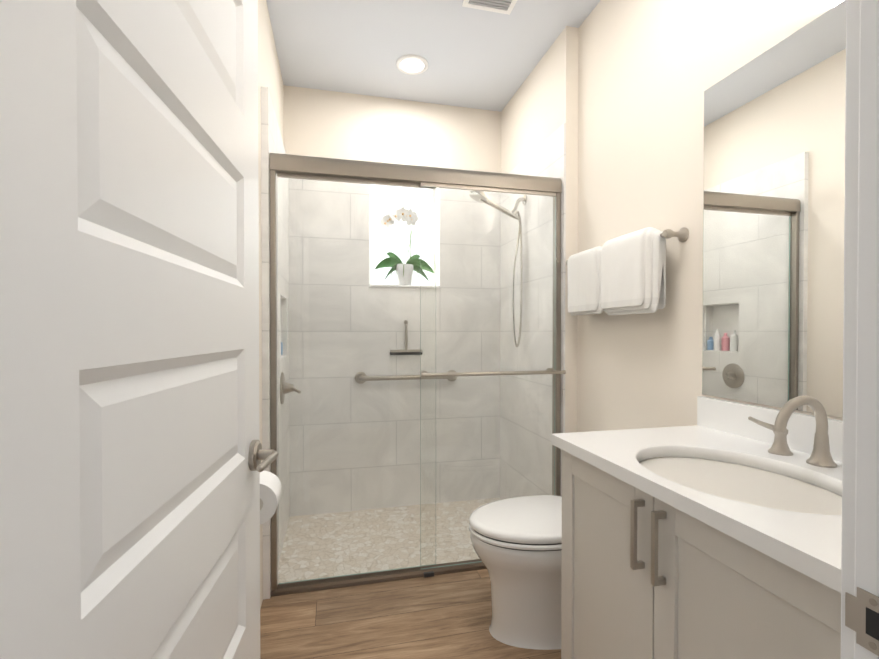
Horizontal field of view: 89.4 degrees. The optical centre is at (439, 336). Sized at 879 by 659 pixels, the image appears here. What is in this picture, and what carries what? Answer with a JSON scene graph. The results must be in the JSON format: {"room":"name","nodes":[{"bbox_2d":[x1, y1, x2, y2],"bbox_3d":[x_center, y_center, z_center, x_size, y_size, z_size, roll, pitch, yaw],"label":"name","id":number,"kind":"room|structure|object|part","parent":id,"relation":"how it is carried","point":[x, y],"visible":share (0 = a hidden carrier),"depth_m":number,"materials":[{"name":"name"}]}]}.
{"room":"bathroom","nodes":[
{"label":"bathroom","id":0,"kind":"room"},
{"bbox_2d":[258,0,283,608],"bbox_3d":[-0.756,-0.211,1.571,0.120,2.780,2.950,0,1,-13],"label":"wall","id":1,"kind":"structure","parent":0,"point":[269,74],"depth_m":2.00,"materials":[{"name":"white paint"}]},
{"bbox_2d":[260,471,281,524],"bbox_3d":[-0.528,0.442,1.235,0.163,0.111,0.180,0,1,-13],"label":"toilet paper","id":2,"kind":"object","parent":1,"relation":"attached to","point":[270,488],"visible":0.38,"depth_m":1.18,"materials":[{"name":"white paper"}]},
{"bbox_2d":[261,86,289,598],"bbox_3d":[-0.912,0.030,2.410,0.098,2.280,0.910,0,1,-13],"label":"wall tile","id":3,"kind":"structure","parent":1,"relation":"attached to","point":[271,140],"depth_m":2.21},
{"bbox_2d":[280,372,300,403],"bbox_3d":[-0.814,0.285,2.448,0.108,0.175,0.201,0,1,-13],"label":"shower valve","id":4,"kind":"object","parent":3,"relation":"attached to","point":[284,389],"depth_m":2.42,"materials":[{"name":"silver metal"}]},
{"bbox_2d":[284,85,500,172],"bbox_3d":[-0.297,-0.226,3.113,1.485,2.780,0.160,0,1,-13],"label":"wall","id":5,"kind":"structure","parent":0,"point":[333,124],"depth_m":3.01,"materials":[{"name":"white paint"}]},
{"bbox_2d":[289,178,499,516],"bbox_3d":[-0.283,0.024,3.099,1.445,2.280,0.140,0,1,-13],"label":"wall tile","id":6,"kind":"structure","parent":5,"relation":"attached to","point":[386,499],"depth_m":3.01,"materials":[{"name":"grey tile"}]},
{"bbox_2d":[355,370,456,383],"bbox_3d":[-0.211,0.275,3.006,0.709,0.079,0.077,0,1,-13],"label":"grab bar","id":7,"kind":"object","parent":6,"relation":"attached to","point":[379,378],"depth_m":2.96,"materials":[{"name":"silver metal"}]},
{"bbox_2d":[390,320,422,354],"bbox_3d":[-0.227,0.006,3.024,0.224,0.236,0.029,0,1,-13],"label":"squeegee","id":8,"kind":"object","parent":6,"relation":"hanging from","point":[401,352],"depth_m":3.02,"materials":[{"name":"silver metal"}]},
{"bbox_2d":[369,184,434,285],"bbox_3d":[-0.271,-0.722,3.181,0.500,0.770,0.028,0,1,-13],"label":"window unit","id":9,"kind":"structure","parent":5,"relation":"in","point":[396,236],"depth_m":3.17,"materials":[{"name":"white"}]},
{"bbox_2d":[369,284,439,287],"bbox_3d":[-0.250,-0.344,3.097,0.484,0.015,0.152,0,1,-13],"label":"window sill","id":10,"kind":"structure","parent":5,"relation":"attached to","point":[408,286],"depth_m":3.02,"materials":[{"name":"white stone"}]},
{"bbox_2d":[375,200,432,284],"bbox_3d":[-0.240,-0.678,3.104,0.429,0.652,0.137,0,1,-13],"label":"orchid","id":11,"kind":"object","parent":10,"relation":"on","point":[406,269],"depth_m":3.08,"materials":[{"name":"green plant"}]},
{"bbox_3d":[-0.246,-0.426,3.108,0.131,0.148,0.131,0,1,-13],"label":"pot","id":12,"kind":"part","parent":11,"relation":"part of","materials":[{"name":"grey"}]},
{"bbox_2d":[260,569,560,658],"bbox_3d":[0.361,1.239,0.506,1.755,0.100,3.435,0,1,-13],"label":"floor","id":13,"kind":"structure","parent":0,"point":[445,616],"depth_m":1.82,"materials":[{"name":"brown wood"}]},
{"bbox_2d":[469,495,561,649],"bbox_3d":[0.471,0.827,1.821,0.720,0.698,0.414,0,1,-13],"label":"toilet","id":14,"kind":"object","parent":13,"relation":"on","point":[516,543],"visible":0.46,"depth_m":1.68,"materials":[{"name":"white ceramic"}]},
{"bbox_3d":[0.375,0.738,1.797,0.522,0.076,0.406,0,1,-13],"label":"seat","id":15,"kind":"part","parent":14,"relation":"part of","materials":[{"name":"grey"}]},
{"bbox_2d":[551,396,842,658],"bbox_3d":[0.741,0.663,1.016,0.574,1.041,0.947,0,1,-13],"label":"bathroom vanity","id":16,"kind":"object","parent":13,"relation":"on","point":[715,532],"visible":0.9,"depth_m":1.01,"materials":[{"name":"white paint"}]},
{"bbox_2d":[748,396,836,467],"bbox_3d":[0.876,0.227,1.068,0.170,0.170,0.391,0,1,-13],"label":"faucet","id":17,"kind":"object","parent":16,"relation":"on","point":[779,454],"depth_m":1.08,"materials":[{"name":"silver metal"}]},
{"bbox_2d":[266,0,599,111],"bbox_3d":[0.059,-1.653,1.750,1.755,0.100,2.950,0,1,-13],"label":"ceiling","id":18,"kind":"structure","parent":0,"point":[481,59],"depth_m":2.45,"materials":[{"name":"white paint"}]},
{"bbox_2d":[396,54,427,74],"bbox_3d":[-0.162,-1.607,2.628,0.189,0.010,0.189,0,1,-13],"label":"recessed light","id":19,"kind":"object","parent":18,"relation":"in","point":[411,64],"visible":1,"depth_m":2.62,"materials":[{"name":"white plastic"}]},
{"bbox_2d":[462,0,516,14],"bbox_3d":[0.257,-1.600,2.054,0.244,0.012,0.244,0,1,-13],"label":"ceiling vent","id":20,"kind":"object","parent":18,"relation":"in","point":[502,6],"visible":0.96,"depth_m":2.14,"materials":[{"name":"white"}]},
{"bbox_2d":[501,0,843,432],"bbox_3d":[0.854,-0.215,1.953,0.220,2.780,2.950,0,1,-13],"label":"wall","id":21,"kind":"structure","parent":0,"point":[618,87],"depth_m":1.85,"materials":[{"name":"white paint"}]},
{"bbox_2d":[500,123,565,498],"bbox_3d":[0.546,0.027,2.756,0.010,2.280,0.910,0,1,-13],"label":"wall tile","id":22,"kind":"structure","parent":21,"relation":"attached to","point":[546,157],"depth_m":2.69,"materials":[{"name":"grey tile"}]},
{"bbox_2d":[469,190,526,346],"bbox_3d":[0.358,-0.411,2.733,0.364,0.960,0.120,0,1,-13],"label":"shower head","id":23,"kind":"object","parent":22,"relation":"attached to","point":[479,197],"depth_m":2.76},
{"bbox_2d":[566,227,688,315],"bbox_3d":[0.753,-0.256,1.944,0.119,0.329,0.742,0,1,-13],"label":"towel bar","id":24,"kind":"object","parent":21,"relation":"attached to","point":[623,274],"visible":1,"depth_m":1.78,"materials":[{"name":"white fabric"}]},
{"bbox_2d":[567,246,601,312],"bbox_3d":[0.702,-0.263,2.117,0.080,0.297,0.265,0,1,-13],"label":"towel","id":25,"kind":"object","parent":24,"relation":"hanging from","point":[584,267],"depth_m":2.06,"materials":[{"name":"white fabric"}]},
{"bbox_2d":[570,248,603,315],"bbox_3d":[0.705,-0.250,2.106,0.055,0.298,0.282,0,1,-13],"label":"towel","id":26,"kind":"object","parent":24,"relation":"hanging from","point":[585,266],"depth_m":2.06,"materials":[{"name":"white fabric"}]},
{"bbox_2d":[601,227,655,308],"bbox_3d":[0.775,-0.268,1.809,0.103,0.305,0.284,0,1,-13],"label":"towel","id":27,"kind":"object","parent":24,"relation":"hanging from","point":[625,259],"depth_m":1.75,"materials":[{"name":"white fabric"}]},
{"bbox_2d":[604,229,659,311],"bbox_3d":[0.778,-0.255,1.796,0.080,0.307,0.305,0,1,-13],"label":"towel","id":28,"kind":"object","parent":24,"relation":"hanging from","point":[631,259],"depth_m":1.73,"materials":[{"name":"white fabric"}]},
{"bbox_2d":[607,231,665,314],"bbox_3d":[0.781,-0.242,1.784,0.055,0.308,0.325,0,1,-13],"label":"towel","id":29,"kind":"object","parent":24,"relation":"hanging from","point":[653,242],"depth_m":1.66,"materials":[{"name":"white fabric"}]},
{"bbox_2d":[702,0,845,417],"bbox_3d":[1.016,-0.317,1.086,0.005,1.040,0.910,0,1,-13],"label":"mirror","id":30,"kind":"object","parent":21,"relation":"attached to","point":[773,218],"visible":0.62,"depth_m":1.27,"materials":[{"name":"clear glass"}]},
{"bbox_3d":[0.388,-0.200,0.380,2.955,2.780,0.105,0,1,-13],"label":"wall","id":31,"kind":"structure","parent":0,"visible":0},
{"bbox_2d":[0,0,259,658],"bbox_3d":[-0.380,0.169,0.655,0.035,2.022,0.757,0,1,-9],"label":"door","id":32,"kind":"structure","parent":31,"relation":"in","point":[129,363],"depth_m":0.49,"materials":[{"name":"white wood"}]},
{"bbox_2d":[248,440,278,471],"bbox_3d":[-0.422,0.260,0.938,0.151,0.066,0.191,0,1,-13],"label":"door handle","id":33,"kind":"object","parent":32,"relation":"attached to","point":[257,454],"depth_m":0.95,"materials":[{"name":"silver metal"}]},
{"bbox_2d":[841,0,878,658],"bbox_3d":[0.041,0.133,0.301,0.945,2.116,0.137,0,1,-13],"label":"door frame","id":34,"kind":"structure","parent":31,"relation":"attached to","point":[860,510],"depth_m":0.44,"materials":[{"name":"white wood"}]},
{"bbox_2d":[845,587,878,655],"bbox_3d":[0.417,0.277,0.433,0.002,0.056,0.037,0,1,-13],"label":"strike plate","id":35,"kind":"object","parent":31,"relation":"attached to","point":[862,614],"visible":1,"depth_m":0.43,"materials":[{"name":"silver metal"}]},
{"label":"outside","id":36,"kind":"structure","parent":0,"visible":0},
{"bbox_2d":[278,497,500,583],"bbox_3d":[-0.159,1.218,2.695,1.755,0.100,1.065,0,1,-13],"label":"floor","id":37,"kind":"structure","parent":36,"point":[358,532],"depth_m":2.54,"materials":[{"name":"tile"}]},
{"bbox_2d":[269,153,565,596],"bbox_3d":[-0.060,0.169,2.162,1.443,2.007,0.136,0,1,-13],"label":"shower door","id":38,"kind":"structure","parent":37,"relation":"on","point":[333,169],"depth_m":2.16,"materials":[{"name":"clear glass"}]}
]}

